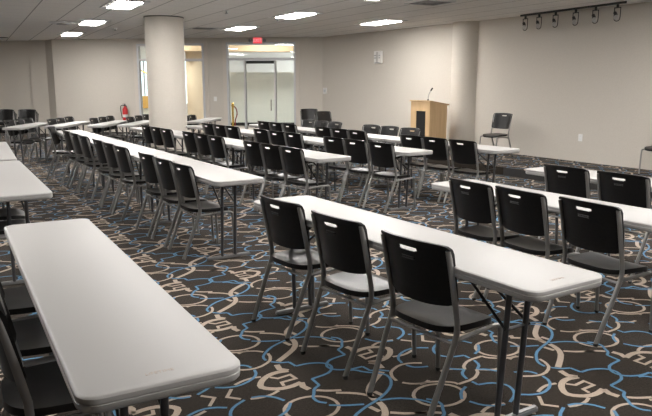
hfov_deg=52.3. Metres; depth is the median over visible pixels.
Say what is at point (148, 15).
trim
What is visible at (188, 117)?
chair
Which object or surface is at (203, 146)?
chair
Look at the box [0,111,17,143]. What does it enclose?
chair
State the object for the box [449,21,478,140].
column
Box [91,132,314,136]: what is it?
baseboard
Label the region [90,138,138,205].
chair
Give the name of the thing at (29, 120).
chair
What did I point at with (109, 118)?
chair
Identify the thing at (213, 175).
folding table
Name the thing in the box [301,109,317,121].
chair
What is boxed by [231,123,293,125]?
baseboard
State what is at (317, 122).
chair
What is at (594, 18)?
track spotlight
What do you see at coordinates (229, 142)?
folding table
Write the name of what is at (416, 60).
wall
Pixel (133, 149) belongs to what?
folding table
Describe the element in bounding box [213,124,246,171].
chair
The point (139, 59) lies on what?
window
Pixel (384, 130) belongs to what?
chair
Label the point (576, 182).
chair
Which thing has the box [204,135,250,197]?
chair
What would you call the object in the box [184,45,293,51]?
ceiling
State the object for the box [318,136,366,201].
chair
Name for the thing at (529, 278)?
folding table
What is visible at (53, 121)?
chair
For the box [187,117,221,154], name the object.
folding table
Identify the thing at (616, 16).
track spotlight
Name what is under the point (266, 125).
chair
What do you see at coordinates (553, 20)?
track spotlight
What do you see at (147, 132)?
chair
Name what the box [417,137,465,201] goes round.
chair
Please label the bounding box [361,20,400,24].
diffuser
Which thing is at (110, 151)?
chair
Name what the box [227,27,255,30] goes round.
diffuser
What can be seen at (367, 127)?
chair
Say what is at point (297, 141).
chair
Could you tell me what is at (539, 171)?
folding table
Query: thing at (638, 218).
folding table
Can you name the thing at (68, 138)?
chair
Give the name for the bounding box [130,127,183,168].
folding table
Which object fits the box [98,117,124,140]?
chair
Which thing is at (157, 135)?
chair
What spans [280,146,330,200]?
chair
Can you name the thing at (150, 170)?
chair
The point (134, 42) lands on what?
trim
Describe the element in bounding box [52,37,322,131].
wall
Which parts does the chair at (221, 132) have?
backrest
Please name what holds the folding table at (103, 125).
on the floor
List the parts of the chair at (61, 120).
backrest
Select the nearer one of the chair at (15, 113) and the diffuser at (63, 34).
the chair at (15, 113)
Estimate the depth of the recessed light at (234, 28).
15.60 m
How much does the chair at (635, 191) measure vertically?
0.842 m
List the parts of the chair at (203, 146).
backrest, seat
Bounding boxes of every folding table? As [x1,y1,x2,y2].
[0,142,16,220]
[0,160,52,285]
[2,122,52,165]
[4,219,239,415]
[44,121,89,163]
[56,130,113,188]
[87,120,126,140]
[90,139,169,215]
[117,120,148,160]
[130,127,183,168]
[134,154,263,260]
[174,134,248,195]
[186,125,252,171]
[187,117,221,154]
[232,144,350,202]
[241,131,322,187]
[249,124,322,169]
[254,195,601,415]
[307,130,399,185]
[308,139,432,210]
[385,138,519,203]
[432,179,651,279]
[526,167,651,246]
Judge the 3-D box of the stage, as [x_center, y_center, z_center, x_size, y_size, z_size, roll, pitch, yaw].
[6.180,0.019,7.857,1.823,0.132,16.155,-6,12,-30]
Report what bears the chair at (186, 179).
on the floor
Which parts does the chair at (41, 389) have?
leg, backrest, leg, seat, seat frame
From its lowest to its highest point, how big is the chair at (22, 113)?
0.836 m
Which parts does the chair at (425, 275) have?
leg, backrest, leg, seat frame, seat, leg, leg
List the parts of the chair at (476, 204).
leg, backrest, leg, seat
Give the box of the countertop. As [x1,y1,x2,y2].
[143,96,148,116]
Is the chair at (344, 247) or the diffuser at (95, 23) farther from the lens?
the diffuser at (95, 23)
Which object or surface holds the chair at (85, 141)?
on the floor
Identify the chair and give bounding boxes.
[0,109,16,141]
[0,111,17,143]
[0,113,20,146]
[0,208,29,220]
[0,220,30,239]
[0,281,103,415]
[0,287,110,415]
[4,120,37,163]
[4,285,37,321]
[11,109,37,145]
[12,111,38,146]
[13,119,46,161]
[22,113,42,148]
[23,118,53,156]
[46,119,70,161]
[47,126,82,178]
[55,118,67,158]
[61,130,100,186]
[64,116,93,156]
[69,132,110,191]
[77,134,119,196]
[89,118,115,155]
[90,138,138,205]
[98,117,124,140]
[100,141,150,212]
[106,116,131,142]
[111,145,164,220]
[125,117,144,143]
[135,115,143,145]
[135,151,194,236]
[141,125,164,149]
[142,114,148,145]
[150,126,174,151]
[151,156,214,247]
[160,128,194,156]
[168,161,233,259]
[182,131,211,160]
[187,116,192,131]
[188,115,203,133]
[194,133,225,193]
[202,123,223,160]
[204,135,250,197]
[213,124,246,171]
[225,126,259,171]
[239,140,288,209]
[252,195,352,340]
[253,129,290,174]
[255,143,308,210]
[257,121,270,129]
[266,130,306,187]
[270,122,283,131]
[280,132,324,191]
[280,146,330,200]
[282,123,313,150]
[300,119,314,136]
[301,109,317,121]
[301,210,415,379]
[306,120,328,150]
[312,126,349,175]
[313,121,344,163]
[316,111,331,123]
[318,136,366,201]
[328,128,366,181]
[338,139,388,206]
[345,124,381,174]
[348,129,384,185]
[362,126,399,177]
[362,141,415,212]
[367,230,502,415]
[381,127,419,178]
[395,134,441,196]
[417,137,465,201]
[443,139,494,202]
[449,177,526,300]
[478,113,512,156]
[482,185,580,308]
[538,164,610,265]
[542,196,651,346]
[586,171,650,283]
[638,146,651,174]
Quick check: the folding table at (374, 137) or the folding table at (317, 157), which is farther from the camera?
the folding table at (374, 137)
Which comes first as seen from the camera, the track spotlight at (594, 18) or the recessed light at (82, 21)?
the track spotlight at (594, 18)
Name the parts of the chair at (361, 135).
backrest, leg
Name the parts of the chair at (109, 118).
backrest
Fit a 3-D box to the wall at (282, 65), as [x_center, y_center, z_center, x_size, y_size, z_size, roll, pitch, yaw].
[-3.000,-5.481,28.427,12.000,3.400,0.100,0,11,0]
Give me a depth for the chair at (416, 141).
9.11 m
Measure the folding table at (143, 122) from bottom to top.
0.740 m
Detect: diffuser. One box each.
[62,33,81,35]
[79,21,104,25]
[107,1,141,8]
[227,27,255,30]
[276,13,314,18]
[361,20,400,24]
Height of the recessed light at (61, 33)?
0.024 m
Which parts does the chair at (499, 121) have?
seat, backrest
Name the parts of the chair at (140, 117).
backrest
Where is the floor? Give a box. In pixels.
[0,126,651,415]
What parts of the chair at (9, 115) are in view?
backrest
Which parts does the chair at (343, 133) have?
backrest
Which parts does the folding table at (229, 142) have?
leg, leg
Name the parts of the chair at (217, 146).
backrest, seat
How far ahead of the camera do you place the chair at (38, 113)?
15.97 m
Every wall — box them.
[0,41,33,125]
[28,39,56,133]
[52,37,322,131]
[140,44,293,115]
[322,23,452,140]
[474,1,651,169]
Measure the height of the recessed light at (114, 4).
0.024 m
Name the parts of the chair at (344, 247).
leg, backrest, leg, seat, seat frame, leg, leg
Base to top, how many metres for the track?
0.035 m
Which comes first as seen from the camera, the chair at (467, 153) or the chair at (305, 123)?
the chair at (467, 153)
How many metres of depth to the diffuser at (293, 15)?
12.64 m
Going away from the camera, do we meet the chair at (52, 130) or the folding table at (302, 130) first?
the chair at (52, 130)
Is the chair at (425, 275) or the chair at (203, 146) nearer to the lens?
the chair at (425, 275)
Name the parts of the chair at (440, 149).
leg, backrest, seat frame, leg, seat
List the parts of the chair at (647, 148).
leg, seat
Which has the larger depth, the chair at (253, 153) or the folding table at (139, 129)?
the folding table at (139, 129)
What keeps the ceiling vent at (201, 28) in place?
in the ceiling at (20, 20)
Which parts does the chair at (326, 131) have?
backrest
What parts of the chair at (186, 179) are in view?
leg, backrest, leg, seat frame, seat, leg, leg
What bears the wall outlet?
attached to the wall at (563, 82)
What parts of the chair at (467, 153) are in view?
leg, backrest, seat frame, seat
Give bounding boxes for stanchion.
[231,103,237,125]
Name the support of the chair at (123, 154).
on the floor
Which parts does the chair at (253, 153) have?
leg, backrest, leg, seat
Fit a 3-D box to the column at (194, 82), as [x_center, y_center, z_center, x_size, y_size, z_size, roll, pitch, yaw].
[-4.500,-4.445,22.873,0.600,3.400,0.600,0,11,0]
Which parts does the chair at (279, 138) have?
backrest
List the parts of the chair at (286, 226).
leg, backrest, leg, seat, seat frame, leg, leg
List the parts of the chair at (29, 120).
backrest, seat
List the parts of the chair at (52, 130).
leg, backrest, leg, seat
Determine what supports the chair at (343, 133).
on the floor
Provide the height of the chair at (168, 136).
0.836 m
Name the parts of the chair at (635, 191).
backrest, seat frame, leg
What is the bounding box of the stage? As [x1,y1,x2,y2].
[449,149,651,197]
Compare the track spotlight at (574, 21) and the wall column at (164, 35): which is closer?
the track spotlight at (574, 21)
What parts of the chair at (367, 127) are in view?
backrest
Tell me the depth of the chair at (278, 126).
12.08 m
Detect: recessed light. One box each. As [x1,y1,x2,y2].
[57,32,85,35]
[74,19,110,25]
[99,0,150,9]
[220,25,261,30]
[269,11,323,18]
[355,19,407,25]
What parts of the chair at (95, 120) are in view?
backrest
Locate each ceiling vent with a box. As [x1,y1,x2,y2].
[48,21,76,24]
[189,27,217,29]
[404,0,455,5]
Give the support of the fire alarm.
attached to the wall at (416, 60)
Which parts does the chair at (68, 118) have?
backrest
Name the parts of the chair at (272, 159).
leg, backrest, seat frame, leg, seat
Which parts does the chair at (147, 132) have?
backrest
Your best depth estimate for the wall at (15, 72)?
20.64 m
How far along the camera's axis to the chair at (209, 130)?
11.78 m
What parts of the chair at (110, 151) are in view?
leg, backrest, leg, seat, leg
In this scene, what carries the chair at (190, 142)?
on the floor
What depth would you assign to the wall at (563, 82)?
12.13 m
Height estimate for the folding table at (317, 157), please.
0.740 m
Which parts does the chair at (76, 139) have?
leg, backrest, leg, seat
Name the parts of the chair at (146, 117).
backrest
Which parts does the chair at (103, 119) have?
backrest, seat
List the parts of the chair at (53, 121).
leg, backrest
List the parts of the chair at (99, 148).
leg, backrest, leg, seat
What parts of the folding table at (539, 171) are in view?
leg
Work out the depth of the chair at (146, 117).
15.37 m
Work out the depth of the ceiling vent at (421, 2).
10.76 m
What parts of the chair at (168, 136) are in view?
backrest, seat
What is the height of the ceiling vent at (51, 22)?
0.050 m
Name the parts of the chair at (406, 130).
backrest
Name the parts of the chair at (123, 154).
leg, backrest, leg, seat, seat frame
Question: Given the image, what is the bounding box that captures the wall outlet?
[578,134,582,140]
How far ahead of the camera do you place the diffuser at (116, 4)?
11.03 m
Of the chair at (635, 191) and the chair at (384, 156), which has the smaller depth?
the chair at (635, 191)
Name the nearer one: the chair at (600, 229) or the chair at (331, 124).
the chair at (600, 229)
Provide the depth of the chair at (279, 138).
9.89 m
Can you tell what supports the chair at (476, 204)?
on the floor
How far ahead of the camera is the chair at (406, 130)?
10.57 m
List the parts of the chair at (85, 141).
leg, backrest, leg, seat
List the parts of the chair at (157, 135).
backrest, seat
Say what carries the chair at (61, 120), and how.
on the floor
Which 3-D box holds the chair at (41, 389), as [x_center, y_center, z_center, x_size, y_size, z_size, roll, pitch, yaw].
[-1.023,0.666,2.457,0.512,0.842,0.457,-6,12,-28]
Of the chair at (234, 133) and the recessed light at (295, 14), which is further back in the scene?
the recessed light at (295, 14)
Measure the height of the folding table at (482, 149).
0.740 m
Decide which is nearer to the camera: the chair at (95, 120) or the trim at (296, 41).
the chair at (95, 120)
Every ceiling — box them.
[0,0,651,40]
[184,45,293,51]
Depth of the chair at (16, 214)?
5.70 m
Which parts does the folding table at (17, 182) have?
leg, leg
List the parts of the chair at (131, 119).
backrest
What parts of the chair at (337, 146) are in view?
leg, backrest, leg, seat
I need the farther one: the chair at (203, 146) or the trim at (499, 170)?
the trim at (499, 170)
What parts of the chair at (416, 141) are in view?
leg, backrest, leg, seat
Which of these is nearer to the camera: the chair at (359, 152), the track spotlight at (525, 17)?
the chair at (359, 152)
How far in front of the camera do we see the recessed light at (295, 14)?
12.64 m
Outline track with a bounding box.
[520,1,626,16]
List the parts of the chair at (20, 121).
backrest, seat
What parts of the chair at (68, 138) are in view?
leg, backrest, leg, seat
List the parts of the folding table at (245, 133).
leg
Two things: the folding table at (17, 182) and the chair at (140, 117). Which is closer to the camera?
the folding table at (17, 182)
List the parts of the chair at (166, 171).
leg, backrest, leg, seat, leg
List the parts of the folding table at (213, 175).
leg, leg, leg, leg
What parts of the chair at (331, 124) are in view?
backrest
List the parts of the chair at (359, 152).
leg, backrest, seat frame, leg, seat, leg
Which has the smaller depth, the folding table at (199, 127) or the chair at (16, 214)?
the chair at (16, 214)
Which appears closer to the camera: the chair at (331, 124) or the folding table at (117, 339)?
the folding table at (117, 339)
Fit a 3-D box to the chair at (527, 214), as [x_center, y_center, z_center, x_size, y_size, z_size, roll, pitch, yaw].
[1.431,0.267,4.593,0.512,0.842,0.457,-5,12,-27]
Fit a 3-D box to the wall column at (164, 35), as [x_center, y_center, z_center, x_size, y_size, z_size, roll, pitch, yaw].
[-3.220,-2.397,13.449,0.756,2.830,0.756,0,11,0]
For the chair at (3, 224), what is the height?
0.836 m
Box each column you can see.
[144,16,187,152]
[185,52,203,124]
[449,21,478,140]
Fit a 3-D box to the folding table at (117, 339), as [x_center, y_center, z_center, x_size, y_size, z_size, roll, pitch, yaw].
[-1.026,0.636,2.893,0.457,0.741,2.440,-6,12,-29]
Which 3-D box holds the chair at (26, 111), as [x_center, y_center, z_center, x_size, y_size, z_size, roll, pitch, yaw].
[-7.158,-1.886,15.868,0.457,0.836,0.510,1,11,8]
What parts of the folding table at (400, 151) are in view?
leg, leg, leg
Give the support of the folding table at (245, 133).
on the floor
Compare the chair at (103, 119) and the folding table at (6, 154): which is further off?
the chair at (103, 119)
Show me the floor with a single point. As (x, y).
(564, 374)
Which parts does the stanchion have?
post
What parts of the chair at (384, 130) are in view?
backrest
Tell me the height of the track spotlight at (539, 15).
0.270 m
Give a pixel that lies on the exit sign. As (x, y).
(256, 40)
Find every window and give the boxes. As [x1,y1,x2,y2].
[136,43,205,132]
[143,61,145,95]
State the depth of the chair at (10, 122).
12.85 m
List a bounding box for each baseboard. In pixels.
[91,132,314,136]
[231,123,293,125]
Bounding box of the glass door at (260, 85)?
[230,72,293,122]
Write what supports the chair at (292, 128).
on the floor
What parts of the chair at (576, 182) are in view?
backrest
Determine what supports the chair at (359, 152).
on the floor
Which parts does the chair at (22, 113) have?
backrest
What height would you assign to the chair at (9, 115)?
0.836 m
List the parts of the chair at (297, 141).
backrest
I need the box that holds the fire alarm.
[374,51,382,63]
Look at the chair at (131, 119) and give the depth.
14.04 m
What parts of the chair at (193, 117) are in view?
backrest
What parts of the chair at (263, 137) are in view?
backrest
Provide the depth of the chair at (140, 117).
14.80 m
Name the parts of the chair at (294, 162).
leg, backrest, seat, seat frame, leg, leg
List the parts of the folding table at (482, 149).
leg, leg, leg, leg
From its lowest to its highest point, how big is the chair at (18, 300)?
0.842 m
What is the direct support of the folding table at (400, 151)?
on the floor
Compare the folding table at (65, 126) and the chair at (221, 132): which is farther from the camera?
the folding table at (65, 126)
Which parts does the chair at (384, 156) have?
leg, backrest, leg, seat frame, seat, leg, leg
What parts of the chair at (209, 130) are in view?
backrest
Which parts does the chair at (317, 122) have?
backrest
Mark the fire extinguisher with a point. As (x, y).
(124, 110)
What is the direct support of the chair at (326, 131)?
on the floor
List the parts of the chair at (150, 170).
leg, backrest, leg, seat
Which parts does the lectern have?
panel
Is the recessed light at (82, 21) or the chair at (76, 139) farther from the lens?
the recessed light at (82, 21)
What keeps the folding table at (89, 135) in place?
on the floor
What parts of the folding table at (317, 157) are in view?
leg, leg, leg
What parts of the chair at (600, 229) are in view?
leg, backrest, leg, seat, seat frame, leg, leg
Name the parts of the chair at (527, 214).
leg, backrest, seat, seat frame, leg, leg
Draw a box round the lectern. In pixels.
[410,100,448,138]
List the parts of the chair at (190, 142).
backrest, seat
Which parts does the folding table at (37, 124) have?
leg, leg, leg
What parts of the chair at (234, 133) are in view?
backrest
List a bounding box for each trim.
[132,41,209,133]
[144,15,183,18]
[222,39,299,133]
[419,159,503,174]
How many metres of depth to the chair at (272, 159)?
7.81 m
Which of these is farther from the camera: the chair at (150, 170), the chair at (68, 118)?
the chair at (68, 118)
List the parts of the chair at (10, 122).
backrest, seat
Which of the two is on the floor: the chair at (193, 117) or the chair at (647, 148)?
the chair at (193, 117)
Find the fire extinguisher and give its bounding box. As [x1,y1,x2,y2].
[120,104,127,119]
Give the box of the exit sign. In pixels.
[248,37,265,43]
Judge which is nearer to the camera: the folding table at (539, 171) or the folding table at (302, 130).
the folding table at (539, 171)
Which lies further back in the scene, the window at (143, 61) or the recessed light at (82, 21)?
the window at (143, 61)
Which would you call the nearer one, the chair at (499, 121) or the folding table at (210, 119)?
the chair at (499, 121)
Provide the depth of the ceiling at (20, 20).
12.88 m
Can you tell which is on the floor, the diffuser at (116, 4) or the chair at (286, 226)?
the chair at (286, 226)
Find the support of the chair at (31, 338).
on the floor
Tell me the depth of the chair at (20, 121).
13.40 m
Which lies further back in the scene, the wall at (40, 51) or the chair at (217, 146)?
the wall at (40, 51)
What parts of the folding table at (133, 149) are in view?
leg, leg, leg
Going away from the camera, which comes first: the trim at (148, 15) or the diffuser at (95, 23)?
the trim at (148, 15)
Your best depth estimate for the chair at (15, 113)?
15.98 m
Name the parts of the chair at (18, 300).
seat frame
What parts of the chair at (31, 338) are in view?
leg, backrest, seat, seat frame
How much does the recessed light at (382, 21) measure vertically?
0.024 m
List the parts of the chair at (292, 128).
backrest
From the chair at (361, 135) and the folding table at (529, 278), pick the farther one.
the chair at (361, 135)
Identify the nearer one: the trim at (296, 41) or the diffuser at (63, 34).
the diffuser at (63, 34)
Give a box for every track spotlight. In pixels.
[522,16,527,30]
[536,14,541,28]
[552,12,558,27]
[572,10,578,25]
[592,7,598,23]
[613,4,620,21]
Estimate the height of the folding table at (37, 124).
0.740 m
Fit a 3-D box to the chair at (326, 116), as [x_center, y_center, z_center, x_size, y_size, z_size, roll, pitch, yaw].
[0.037,-1.889,15.881,0.457,0.836,0.510,-9,14,-41]
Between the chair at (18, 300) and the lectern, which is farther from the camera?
the lectern
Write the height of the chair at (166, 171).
0.836 m
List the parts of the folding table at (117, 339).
leg, leg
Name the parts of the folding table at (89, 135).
leg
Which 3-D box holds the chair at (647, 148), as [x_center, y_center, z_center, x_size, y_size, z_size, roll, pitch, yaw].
[5.194,-0.921,10.251,0.512,0.842,0.457,-7,13,-33]
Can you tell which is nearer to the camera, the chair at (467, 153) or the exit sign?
the chair at (467, 153)
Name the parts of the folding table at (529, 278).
leg, leg, leg, leg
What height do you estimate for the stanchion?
0.960 m

